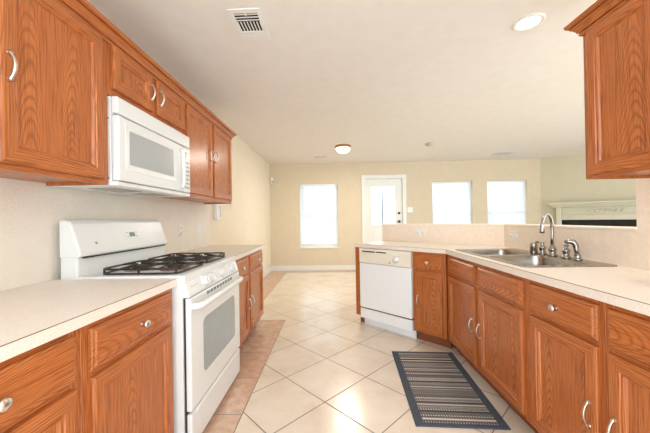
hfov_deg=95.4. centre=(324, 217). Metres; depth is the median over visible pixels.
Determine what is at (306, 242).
ground
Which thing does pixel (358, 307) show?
end panel
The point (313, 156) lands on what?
ceiling vent
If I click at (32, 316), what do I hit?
countertop
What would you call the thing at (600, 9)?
crown molding
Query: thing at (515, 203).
window blind
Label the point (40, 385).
base cabinet
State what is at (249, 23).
ceiling vent
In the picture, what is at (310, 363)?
floor
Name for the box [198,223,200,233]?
light switch
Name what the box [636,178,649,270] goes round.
wall
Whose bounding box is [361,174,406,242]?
door
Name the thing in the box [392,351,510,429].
rug
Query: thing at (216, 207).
intercom
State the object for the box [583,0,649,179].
upper cabinet
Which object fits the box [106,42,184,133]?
upper cabinet
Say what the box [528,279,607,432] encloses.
base cabinet
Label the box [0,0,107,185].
upper cabinet
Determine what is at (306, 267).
baseboard
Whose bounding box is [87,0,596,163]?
ceiling
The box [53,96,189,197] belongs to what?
microwave
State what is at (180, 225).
wall outlet
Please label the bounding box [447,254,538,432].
base cabinet
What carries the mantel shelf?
attached to the fireplace
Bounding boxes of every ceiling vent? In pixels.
[227,8,270,40]
[313,156,327,157]
[488,151,517,155]
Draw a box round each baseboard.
[263,266,271,277]
[272,265,355,270]
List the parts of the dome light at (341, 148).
lamp shade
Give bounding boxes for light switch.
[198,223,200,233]
[407,207,412,211]
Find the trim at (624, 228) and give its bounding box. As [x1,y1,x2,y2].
[382,224,636,230]
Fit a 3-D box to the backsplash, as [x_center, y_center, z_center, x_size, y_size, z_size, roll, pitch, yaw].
[-1.312,0.305,2.858,0.018,0.020,1.060,-1,0,1]
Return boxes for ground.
[302,242,336,243]
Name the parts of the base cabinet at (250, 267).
drawer, door, drawer, door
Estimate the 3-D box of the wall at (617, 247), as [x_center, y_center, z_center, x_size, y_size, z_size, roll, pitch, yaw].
[1.439,0.618,2.682,0.603,1.082,2.389,-1,0,-23]
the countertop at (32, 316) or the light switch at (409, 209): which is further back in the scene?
the light switch at (409, 209)
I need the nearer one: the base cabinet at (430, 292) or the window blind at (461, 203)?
the base cabinet at (430, 292)
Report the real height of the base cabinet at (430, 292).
0.852 m
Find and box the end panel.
[355,247,364,322]
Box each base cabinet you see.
[0,328,80,432]
[80,288,173,432]
[235,249,263,347]
[413,251,451,347]
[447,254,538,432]
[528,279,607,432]
[606,303,649,432]
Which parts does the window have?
sill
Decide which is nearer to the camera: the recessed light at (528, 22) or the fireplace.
the recessed light at (528, 22)
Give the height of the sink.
0.196 m
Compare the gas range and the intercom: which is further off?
the intercom
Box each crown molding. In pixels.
[56,0,236,139]
[563,0,627,36]
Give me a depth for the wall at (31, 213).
1.93 m
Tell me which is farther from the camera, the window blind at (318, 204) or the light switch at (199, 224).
the window blind at (318, 204)
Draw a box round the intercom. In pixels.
[213,204,220,218]
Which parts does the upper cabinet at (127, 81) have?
door, handle, handle, door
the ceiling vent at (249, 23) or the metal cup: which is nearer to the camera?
the ceiling vent at (249, 23)
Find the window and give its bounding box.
[298,184,339,248]
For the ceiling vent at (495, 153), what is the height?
0.007 m
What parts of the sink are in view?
bowl, bowl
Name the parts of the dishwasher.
control panel, door, panel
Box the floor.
[202,270,534,432]
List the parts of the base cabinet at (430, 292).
drawer, door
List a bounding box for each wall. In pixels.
[0,136,270,290]
[270,159,540,265]
[382,225,637,268]
[540,153,635,224]
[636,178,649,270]
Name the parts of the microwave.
door, vent panel, rail, handle, control panel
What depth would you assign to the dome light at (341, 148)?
5.08 m
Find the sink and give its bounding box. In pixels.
[455,248,617,267]
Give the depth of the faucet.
1.98 m
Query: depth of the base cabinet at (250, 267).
2.79 m
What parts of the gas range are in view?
splash panel, clock panel, burner, burner, burner, knob, control panel, knob, oven door, storage drawer, handle, knob, knob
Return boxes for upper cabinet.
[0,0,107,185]
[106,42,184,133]
[150,104,231,203]
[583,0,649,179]
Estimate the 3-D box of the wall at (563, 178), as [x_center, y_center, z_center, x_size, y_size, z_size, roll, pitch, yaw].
[5.850,-0.120,5.745,0.177,2.440,2.871,-1,0,-44]
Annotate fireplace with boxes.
[548,200,636,226]
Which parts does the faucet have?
handle, spout, handle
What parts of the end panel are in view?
panel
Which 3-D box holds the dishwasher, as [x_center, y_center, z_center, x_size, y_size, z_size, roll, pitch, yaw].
[0.761,0.749,3.179,0.502,0.846,0.628,-1,0,-44]
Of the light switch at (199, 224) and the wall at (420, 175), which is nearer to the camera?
the light switch at (199, 224)
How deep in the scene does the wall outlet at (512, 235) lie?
2.53 m
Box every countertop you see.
[0,278,176,362]
[166,244,264,259]
[355,241,649,315]
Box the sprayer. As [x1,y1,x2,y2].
[564,239,582,260]
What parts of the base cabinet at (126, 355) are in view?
drawer, door, knob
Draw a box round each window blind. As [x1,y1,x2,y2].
[300,184,337,242]
[432,181,471,223]
[487,180,525,223]
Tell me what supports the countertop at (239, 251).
on the base cabinet at (250, 267)
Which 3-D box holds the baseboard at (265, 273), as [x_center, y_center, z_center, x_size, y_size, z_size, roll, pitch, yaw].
[-1.251,1.157,5.109,0.015,0.115,3.330,-1,0,1]
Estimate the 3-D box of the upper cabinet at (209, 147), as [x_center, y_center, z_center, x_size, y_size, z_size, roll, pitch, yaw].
[-1.163,-0.534,2.735,0.346,0.764,1.028,-1,0,1]
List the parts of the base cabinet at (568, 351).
knob, drawer, door, handle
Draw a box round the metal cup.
[530,243,537,252]
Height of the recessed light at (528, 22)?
0.008 m
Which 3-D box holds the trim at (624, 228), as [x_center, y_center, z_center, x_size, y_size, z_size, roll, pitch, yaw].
[1.433,0.069,2.691,0.618,0.016,2.402,-1,0,-23]
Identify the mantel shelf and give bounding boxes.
[548,200,635,207]
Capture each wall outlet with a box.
[179,224,182,236]
[415,229,424,235]
[509,231,517,240]
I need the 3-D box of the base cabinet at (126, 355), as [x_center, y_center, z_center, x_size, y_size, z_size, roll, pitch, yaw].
[-1.023,0.767,1.195,0.649,0.852,0.533,-1,0,1]
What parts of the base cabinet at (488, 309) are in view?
false drawer, door, false drawer, door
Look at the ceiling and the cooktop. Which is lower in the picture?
the cooktop
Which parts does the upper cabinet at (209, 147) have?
door, frame, door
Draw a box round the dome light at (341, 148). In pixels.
[335,144,350,153]
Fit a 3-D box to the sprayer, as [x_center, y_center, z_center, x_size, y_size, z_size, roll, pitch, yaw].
[1.516,0.194,1.805,0.087,0.128,0.049,-1,0,35]
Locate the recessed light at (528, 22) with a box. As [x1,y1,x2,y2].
[512,13,545,31]
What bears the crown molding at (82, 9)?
attached to the upper cabinet at (54, 127)
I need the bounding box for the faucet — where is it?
[535,213,571,258]
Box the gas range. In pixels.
[59,219,242,432]
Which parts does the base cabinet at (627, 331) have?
handle, door, drawer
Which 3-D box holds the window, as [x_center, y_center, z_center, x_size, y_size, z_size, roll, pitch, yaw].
[-0.135,-0.038,6.808,0.949,1.476,0.163,-1,0,1]
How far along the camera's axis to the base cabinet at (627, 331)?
1.00 m
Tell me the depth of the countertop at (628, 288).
1.37 m
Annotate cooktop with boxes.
[78,256,234,282]
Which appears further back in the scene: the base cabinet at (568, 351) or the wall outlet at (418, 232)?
the wall outlet at (418, 232)
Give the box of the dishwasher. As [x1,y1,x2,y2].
[359,248,416,338]

